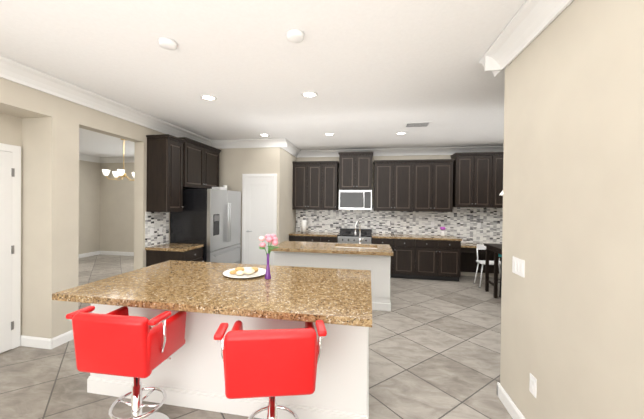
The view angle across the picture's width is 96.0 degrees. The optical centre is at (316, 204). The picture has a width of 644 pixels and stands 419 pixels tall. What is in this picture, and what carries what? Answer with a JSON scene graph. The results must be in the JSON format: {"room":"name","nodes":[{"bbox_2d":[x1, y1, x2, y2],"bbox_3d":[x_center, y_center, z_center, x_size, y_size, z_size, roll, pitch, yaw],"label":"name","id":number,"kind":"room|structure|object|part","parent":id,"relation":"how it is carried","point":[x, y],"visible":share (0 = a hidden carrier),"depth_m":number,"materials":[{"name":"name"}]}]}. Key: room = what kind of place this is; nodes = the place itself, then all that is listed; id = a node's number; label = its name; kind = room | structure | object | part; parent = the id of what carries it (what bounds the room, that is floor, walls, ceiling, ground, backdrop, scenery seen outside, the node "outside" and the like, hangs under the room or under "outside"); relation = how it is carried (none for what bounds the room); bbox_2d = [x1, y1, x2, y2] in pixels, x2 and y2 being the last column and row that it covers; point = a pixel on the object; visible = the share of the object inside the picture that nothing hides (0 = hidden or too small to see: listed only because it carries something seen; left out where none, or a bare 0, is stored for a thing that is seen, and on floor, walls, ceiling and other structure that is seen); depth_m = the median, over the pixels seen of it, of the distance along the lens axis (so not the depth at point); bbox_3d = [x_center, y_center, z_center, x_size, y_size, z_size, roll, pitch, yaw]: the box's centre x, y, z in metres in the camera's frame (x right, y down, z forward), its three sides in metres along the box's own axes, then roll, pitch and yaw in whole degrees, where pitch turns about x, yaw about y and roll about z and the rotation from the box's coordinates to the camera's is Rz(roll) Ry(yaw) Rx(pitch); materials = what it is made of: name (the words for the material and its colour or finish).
{"room":"kitchen","nodes":[
{"label":"kitchen","id":0,"kind":"room"},
{"bbox_2d":[0,113,21,352],"bbox_3d":[-3.805,0.117,1.072,0.200,2.940,4.480,1,0,10],"label":"wall","id":1,"kind":"structure","parent":0,"point":[10,130],"depth_m":3.18,"materials":[{"name":"paint"}]},
{"bbox_2d":[0,143,20,352],"bbox_3d":[-3.403,0.464,2.738,0.046,2.225,1.010,1,0,10],"label":"door","id":2,"kind":"structure","parent":1,"relation":"attached to","point":[10,231],"depth_m":3.14,"materials":[{"name":"white wood"}]},
{"bbox_2d":[0,77,52,117],"bbox_3d":[-3.492,-1.155,1.009,0.410,0.390,4.480,1,0,10],"label":"wall","id":3,"kind":"structure","parent":0,"point":[19,100],"depth_m":2.95,"materials":[{"name":"paint"}]},
{"bbox_2d":[22,117,78,338],"bbox_3d":[-3.081,0.305,3.370,0.410,2.550,0.300,1,0,10],"label":"wall column","id":4,"kind":"structure","parent":0,"point":[50,205],"depth_m":3.24,"materials":[{"name":"paint"}]},
{"bbox_2d":[20,335,53,348],"bbox_3d":[-3.114,1.524,3.220,0.428,0.112,0.018,1,0,10],"label":"baseboard","id":5,"kind":"structure","parent":4,"relation":"attached to","point":[41,342],"depth_m":3.21,"materials":[{"name":"white wood"}]},
{"bbox_2d":[79,160,99,253],"bbox_3d":[-7.521,0.057,4.346,0.200,2.940,9.600,1,0,10],"label":"wall","id":6,"kind":"structure","parent":0,"point":[89,206],"depth_m":8.51,"materials":[{"name":"paint"}]},
{"bbox_2d":[79,251,99,257],"bbox_3d":[-7.047,1.462,6.441,0.018,0.112,4.920,1,0,10],"label":"baseboard","id":7,"kind":"structure","parent":6,"relation":"attached to","point":[96,252],"depth_m":8.52,"materials":[{"name":"white wood"}]},
{"bbox_2d":[79,154,99,162],"bbox_3d":[-6.953,-1.342,6.411,0.150,0.152,4.920,1,0,10],"label":"crown molding","id":8,"kind":"structure","parent":6,"relation":"attached to","point":[83,157],"depth_m":8.41,"materials":[{"name":"white"}]},
{"bbox_2d":[52,96,143,141],"bbox_3d":[-2.853,-1.166,3.836,0.160,0.390,1.310,1,0,10],"label":"beam","id":9,"kind":"structure","parent":0,"point":[86,118],"depth_m":3.70,"materials":[{"name":"paint"}]},
{"bbox_2d":[100,163,133,251],"bbox_3d":[-4.376,0.063,8.553,4.490,2.940,0.200,1,0,10],"label":"wall","id":10,"kind":"structure","parent":0,"point":[117,215],"depth_m":8.75,"materials":[{"name":"paint"}]},
{"bbox_2d":[100,251,133,255],"bbox_3d":[-4.396,1.477,8.452,4.460,0.112,0.018,1,0,10],"label":"baseboard","id":11,"kind":"structure","parent":10,"relation":"attached to","point":[106,253],"depth_m":8.74,"materials":[{"name":"white wood"}]},
{"bbox_2d":[100,157,134,162],"bbox_3d":[-4.403,-1.327,8.372,4.170,0.152,0.146,1,0,10],"label":"crown molding","id":12,"kind":"structure","parent":10,"relation":"attached to","point":[102,159],"depth_m":8.65,"materials":[{"name":"white"}]},
{"bbox_2d":[134,127,185,269],"bbox_3d":[-2.584,0.102,5.403,0.160,2.940,1.860,1,0,10],"label":"wall","id":13,"kind":"structure","parent":0,"point":[140,180],"depth_m":4.49,"materials":[{"name":"paint"}]},
{"bbox_2d":[0,55,215,147],"bbox_3d":[-2.919,-1.275,2.592,0.150,0.152,7.800,1,0,10],"label":"crown molding","id":14,"kind":"structure","parent":13,"relation":"attached to","point":[20,73],"depth_m":3.42,"materials":[{"name":"white wood"}]},
{"bbox_2d":[145,212,168,246],"bbox_3d":[-2.612,0.383,4.775,0.010,0.555,0.530,1,0,10],"label":"backsplash","id":15,"kind":"structure","parent":13,"relation":"attached to","point":[155,220],"depth_m":4.74,"materials":[{"name":"tile"}]},
{"bbox_2d":[146,134,185,211],"bbox_3d":[-2.435,-0.473,4.680,0.370,1.160,0.375,1,0,10],"label":"upper cabinet","id":16,"kind":"object","parent":13,"relation":"attached to","point":[176,166],"depth_m":4.51,"materials":[{"name":"brown wood"}]},
{"bbox_2d":[182,138,220,188],"bbox_3d":[-2.289,-0.709,5.473,0.370,0.795,1.150,1,0,10],"label":"upper cabinet","id":17,"kind":"object","parent":13,"relation":"attached to","point":[202,162],"depth_m":5.38,"materials":[{"name":"brown wood"}]},
{"bbox_2d":[0,254,512,418],"bbox_3d":[-1.240,1.650,3.216,13.000,0.100,10.000,1,0,10],"label":"floor","id":18,"kind":"structure","parent":0,"point":[434,349],"depth_m":2.90,"materials":[{"name":"tile"}]},
{"bbox_2d":[60,330,73,336],"bbox_3d":[-3.057,1.523,3.534,0.428,0.112,0.015,1,0,10],"label":"baseboard","id":19,"kind":"structure","parent":18,"relation":"on","point":[70,333],"depth_m":3.37,"materials":[{"name":"white wood"}]},
{"bbox_2d":[66,306,185,418],"bbox_3d":[-1.250,1.144,1.997,0.620,0.927,0.481,1,0,8],"label":"bar stool","id":20,"kind":"object","parent":18,"relation":"on","point":[119,342],"visible":0.98,"depth_m":1.79,"materials":[{"name":"red leather"}]},
{"bbox_2d":[145,243,203,266],"bbox_3d":[-2.278,1.122,4.715,0.703,0.915,0.525,1,0,10],"label":"base cabinet","id":21,"kind":"object","parent":18,"relation":"on","point":[157,254],"visible":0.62,"depth_m":4.52,"materials":[{"name":"black wood"}]},
{"bbox_2d":[170,185,240,263],"bbox_3d":[-2.042,0.575,5.577,0.816,1.962,1.200,1,0,10],"label":"fridge","id":22,"kind":"object","parent":18,"relation":"on","point":[210,219],"depth_m":5.04,"materials":[{"name":"silver metal"}]},
{"bbox_3d":[-1.903,-0.346,5.824,0.180,0.120,0.415,1,0,10],"label":"items on top of the fridge","id":23,"kind":"part","parent":22,"relation":"part of","materials":[{"name":"white"}]},
{"bbox_2d":[52,260,371,418],"bbox_3d":[-0.719,1.147,2.647,2.392,0.925,1.330,1,0,10],"label":"kitchen island","id":24,"kind":"object","parent":18,"relation":"on","point":[208,298],"visible":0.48,"depth_m":2.25,"materials":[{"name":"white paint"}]},
{"bbox_2d":[223,267,265,277],"bbox_3d":[-0.695,0.647,2.848,0.430,0.070,0.430,1,0,10],"label":"platter","id":25,"kind":"object","parent":24,"relation":"on","point":[244,272],"visible":1,"depth_m":2.79,"materials":[{"name":"white ceramic"}]},
{"bbox_2d":[259,234,278,279],"bbox_3d":[-0.446,0.479,2.704,0.190,0.414,0.182,1,0,10],"label":"vase","id":26,"kind":"object","parent":24,"relation":"on","point":[271,239],"visible":1,"depth_m":2.68,"materials":[{"name":"purple glass"}]},
{"bbox_2d":[214,320,326,418],"bbox_3d":[-0.274,1.156,1.811,0.620,0.927,0.481,1,0,-6],"label":"bar stool","id":27,"kind":"object","parent":18,"relation":"on","point":[271,364],"visible":1,"depth_m":1.59,"materials":[{"name":"red leather"}]},
{"bbox_2d":[289,231,339,242],"bbox_3d":[-0.033,1.131,6.943,1.127,0.915,0.683,1,0,10],"label":"base cabinet","id":28,"kind":"object","parent":18,"relation":"on","point":[330,237],"visible":0.19,"depth_m":6.66,"materials":[{"name":"black wood"}]},
{"bbox_2d":[301,220,306,232],"bbox_3d":[-0.297,0.504,7.003,0.150,0.330,0.150,1,0,10],"label":"paper towel","id":29,"kind":"object","parent":28,"relation":"on","point":[303,226],"visible":1,"depth_m":6.95,"materials":[{"name":"white paper"}]},
{"bbox_2d":[271,241,392,310],"bbox_3d":[0.262,1.143,4.801,1.893,0.925,0.860,1,0,10],"label":"kitchen island","id":30,"kind":"object","parent":18,"relation":"on","point":[375,259],"visible":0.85,"depth_m":4.50,"materials":[{"name":"white paint"}]},
{"bbox_2d":[355,221,363,243],"bbox_3d":[0.746,0.478,4.976,0.163,0.411,0.243,1,0,10],"label":"faucet","id":31,"kind":"object","parent":30,"relation":"on","point":[360,239],"visible":1,"depth_m":5.05,"materials":[{"name":"silver metal"}]},
{"bbox_2d":[337,228,371,243],"bbox_3d":[0.901,1.090,6.766,0.765,1.020,0.698,1,0,10],"label":"range oven","id":32,"kind":"object","parent":18,"relation":"on","point":[346,235],"visible":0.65,"depth_m":6.53,"materials":[{"name":"silver metal"}]},
{"bbox_2d":[372,237,419,278],"bbox_3d":[1.768,1.172,6.632,0.982,0.876,0.652,1,0,10],"label":"base cabinet","id":33,"kind":"object","parent":18,"relation":"on","point":[405,260],"depth_m":6.29,"materials":[{"name":"black wood"}]},
{"bbox_2d":[420,237,460,280],"bbox_3d":[2.608,1.182,6.480,0.982,0.876,0.652,1,0,10],"label":"base cabinet","id":34,"kind":"object","parent":18,"relation":"on","point":[431,257],"depth_m":6.16,"materials":[{"name":"black wood"}]},
{"bbox_2d":[372,233,461,240],"bbox_3d":[2.203,0.719,6.552,1.856,0.040,0.650,1,0,10],"label":"countertop","id":35,"kind":"structure","parent":34,"relation":"on","point":[426,237],"depth_m":6.39,"materials":[{"name":"brown stone"}]},
{"bbox_2d":[440,227,445,236],"bbox_3d":[2.846,0.597,6.516,0.123,0.218,0.114,1,0,10],"label":"flower vase","id":36,"kind":"object","parent":35,"relation":"on","point":[442,232],"visible":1,"depth_m":6.49,"materials":[{"name":"white ceramic"}]},
{"bbox_2d":[461,243,500,273],"bbox_3d":[3.809,1.255,6.337,1.385,0.755,0.506,1,0,10],"label":"desk","id":37,"kind":"object","parent":18,"relation":"on","point":[469,263],"depth_m":6.55,"materials":[{"name":"wood"}]},
{"bbox_2d":[473,244,501,287],"bbox_3d":[3.506,1.227,5.825,0.548,0.816,0.370,1,0,10],"label":"chair","id":38,"kind":"object","parent":18,"relation":"on","point":[481,247],"visible":0.52,"depth_m":5.91,"materials":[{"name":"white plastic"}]},
{"bbox_2d":[484,243,501,297],"bbox_3d":[3.342,1.188,4.721,0.570,0.900,1.560,1,0,10],"label":"bar table","id":39,"kind":"object","parent":18,"relation":"on","point":[496,249],"visible":0.12,"depth_m":5.18,"materials":[{"name":"brown wood"}]},
{"bbox_2d":[498,253,501,296],"bbox_3d":[3.400,1.256,5.240,0.320,0.761,0.320,1,0,10],"label":"stool","id":40,"kind":"object","parent":18,"relation":"on","point":[500,256],"visible":0.19,"depth_m":5.16,"materials":[{"name":"teal"}]},
{"bbox_2d":[219,147,295,263],"bbox_3d":[-1.411,0.104,6.939,1.600,2.940,1.580,1,0,10],"label":"wall","id":41,"kind":"structure","parent":0,"point":[235,164],"depth_m":6.19,"materials":[{"name":"paint"}]},
{"bbox_2d":[212,138,287,148],"bbox_3d":[-1.403,-1.281,6.052,1.600,0.152,0.150,1,0,10],"label":"crown molding","id":42,"kind":"structure","parent":41,"relation":"attached to","point":[240,143],"depth_m":6.05,"materials":[{"name":"white wood"}]},
{"bbox_2d":[242,173,276,264],"bbox_3d":[-1.202,0.461,6.072,0.760,2.235,0.102,1,0,10],"label":"door","id":43,"kind":"structure","parent":41,"relation":"attached to","point":[259,205],"depth_m":6.09,"materials":[{"name":"white wood"}]},
{"bbox_2d":[281,141,299,157],"bbox_3d":[-0.552,-1.276,6.676,0.146,0.152,1.380,1,0,10],"label":"crown molding","id":44,"kind":"structure","parent":41,"relation":"attached to","point":[291,149],"depth_m":6.66,"materials":[{"name":"white wood"}]},
{"bbox_2d":[0,0,525,156],"bbox_3d":[-1.208,-1.390,3.196,13.000,0.100,10.000,1,0,10],"label":"ceiling","id":45,"kind":"structure","parent":0,"point":[375,74],"depth_m":2.74,"materials":[{"name":"paint"}]},
{"bbox_2d":[102,139,133,180],"bbox_3d":[-4.005,-0.955,6.070,0.711,0.866,0.685,1,0,10],"label":"dining chandelier","id":46,"kind":"object","parent":45,"relation":"hanging from","point":[119,173],"visible":0.79,"depth_m":5.99,"materials":[{"name":"white glass"}]},
{"bbox_2d":[158,37,177,49],"bbox_3d":[-1.215,-1.314,2.375,0.144,0.039,0.144,1,0,10],"label":"smoke detector","id":47,"kind":"object","parent":45,"relation":"attached to","point":[167,43],"visible":1,"depth_m":2.34,"materials":[{"name":"white plastic"}]},
{"bbox_2d":[200,94,216,100],"bbox_3d":[-1.345,-1.337,3.618,0.200,0.011,0.200,1,0,10],"label":"recessed light","id":48,"kind":"object","parent":45,"relation":"in","point":[208,97],"visible":0.96,"depth_m":3.61,"materials":[{"name":"white"}]},
{"bbox_2d":[286,29,304,42],"bbox_3d":[-0.161,-1.302,2.245,0.144,0.039,0.144,1,0,10],"label":"smoke detector","id":49,"kind":"object","parent":45,"relation":"attached to","point":[295,35],"visible":1,"depth_m":2.21,"materials":[{"name":"white plastic"}]},
{"bbox_2d":[301,91,317,97],"bbox_3d":[-0.080,-1.323,3.480,0.200,0.011,0.200,1,0,10],"label":"recessed light","id":50,"kind":"object","parent":45,"relation":"in","point":[309,94],"visible":0.98,"depth_m":3.48,"materials":[{"name":"white"}]},
{"bbox_2d":[404,121,431,127],"bbox_3d":[1.651,-1.311,4.732,0.400,0.015,0.280,1,0,10],"label":"ceiling vent","id":51,"kind":"object","parent":45,"relation":"in","point":[417,124],"visible":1,"depth_m":4.70,"materials":[{"name":"white metal"}]},
{"bbox_2d":[296,155,499,276],"bbox_3d":[2.623,0.147,6.910,6.350,2.940,0.200,1,0,10],"label":"wall","id":52,"kind":"structure","parent":0,"point":[418,157],"depth_m":6.95,"materials":[{"name":"paint"}]},
{"bbox_2d":[293,161,323,209],"bbox_3d":[-0.156,-0.446,7.124,0.785,1.126,0.354,1,0,10],"label":"upper cabinet","id":53,"kind":"object","parent":52,"relation":"attached to","point":[308,179],"depth_m":6.95,"materials":[{"name":"brown wood"}]},
{"bbox_2d":[324,160,339,209],"bbox_3d":[0.313,-0.441,7.039,0.424,1.126,0.354,1,0,10],"label":"upper cabinet","id":54,"kind":"object","parent":52,"relation":"attached to","point":[331,168],"depth_m":6.86,"materials":[{"name":"brown wood"}]},
{"bbox_2d":[340,152,371,189],"bbox_3d":[0.946,-0.771,6.908,0.760,0.841,0.384,1,0,10],"label":"upper cabinet","id":55,"kind":"object","parent":52,"relation":"attached to","point":[355,167],"depth_m":6.72,"materials":[{"name":"brown wood"}]},
{"bbox_2d":[339,190,371,209],"bbox_3d":[0.934,-0.118,6.883,0.760,0.455,0.444,1,0,10],"label":"microwave","id":56,"kind":"object","parent":55,"relation":"attached to","point":[355,199],"visible":1,"depth_m":6.70,"materials":[{"name":"silver metal"}]},
{"bbox_2d":[373,160,415,210],"bbox_3d":[1.818,-0.423,6.767,0.914,1.126,0.354,1,0,10],"label":"upper cabinet","id":57,"kind":"object","parent":52,"relation":"attached to","point":[394,180],"depth_m":6.59,"materials":[{"name":"brown wood"}]},
{"bbox_2d":[296,205,502,243],"bbox_3d":[2.504,0.439,6.824,6.146,0.845,0.010,1,0,10],"label":"backsplash","id":58,"kind":"structure","parent":52,"relation":"attached to","point":[460,222],"depth_m":6.84,"materials":[{"name":"tile"}]},
{"bbox_2d":[297,146,503,157],"bbox_3d":[2.606,-1.243,6.727,6.350,0.152,0.146,1,0,10],"label":"crown molding","id":59,"kind":"structure","parent":52,"relation":"attached to","point":[395,152],"depth_m":6.81,"materials":[{"name":"white"}]},
{"bbox_2d":[416,160,455,211],"bbox_3d":[2.591,-0.414,6.627,0.914,1.126,0.354,1,0,10],"label":"upper cabinet","id":60,"kind":"object","parent":52,"relation":"attached to","point":[435,179],"depth_m":6.44,"materials":[{"name":"brown wood"}]},
{"bbox_2d":[452,152,495,207],"bbox_3d":[3.476,-0.524,6.451,0.787,1.154,0.384,1,0,10],"label":"upper cabinet","id":61,"kind":"object","parent":52,"relation":"attached to","point":[468,179],"depth_m":6.27,"materials":[{"name":"brown wood"}]},
{"bbox_2d":[496,152,503,207],"bbox_3d":[4.123,-0.516,6.334,0.787,1.154,0.384,1,0,10],"label":"upper cabinet","id":62,"kind":"object","parent":52,"relation":"attached to","point":[499,155],"depth_m":6.18,"materials":[{"name":"brown wood"}]},
{"bbox_2d":[500,0,643,418],"bbox_3d":[1.300,0.176,0.193,0.250,2.940,4.570,1,0,10],"label":"wall","id":63,"kind":"structure","parent":0,"point":[572,322],"depth_m":1.58,"materials":[{"name":"paint"}]},
{"bbox_2d":[497,382,524,418],"bbox_3d":[1.278,1.590,0.213,0.268,0.112,4.588,1,0,10],"label":"baseboard","id":64,"kind":"structure","parent":63,"relation":"attached to","point":[513,410],"depth_m":2.29,"materials":[{"name":"white wood"}]},
{"bbox_2d":[512,256,524,277],"bbox_3d":[1.526,0.466,2.191,0.009,0.125,0.170,1,0,10],"label":"light switch","id":65,"kind":"object","parent":63,"relation":"attached to","point":[518,266],"visible":1,"depth_m":2.18,"materials":[{"name":"white plastic"}]},
{"bbox_2d":[479,0,573,76],"bbox_3d":[1.130,-1.217,0.294,0.150,0.152,4.720,1,0,10],"label":"crown molding","id":66,"kind":"structure","parent":63,"relation":"attached to","point":[528,23],"depth_m":1.96,"materials":[{"name":"white wood"}]},
{"bbox_2d":[529,373,536,397],"bbox_3d":[1.480,1.232,1.980,0.008,0.125,0.075,1,0,10],"label":"outlet","id":67,"kind":"object","parent":63,"relation":"attached to","point":[533,385],"visible":1,"depth_m":1.97,"materials":[{"name":"white plastic"}]}
]}

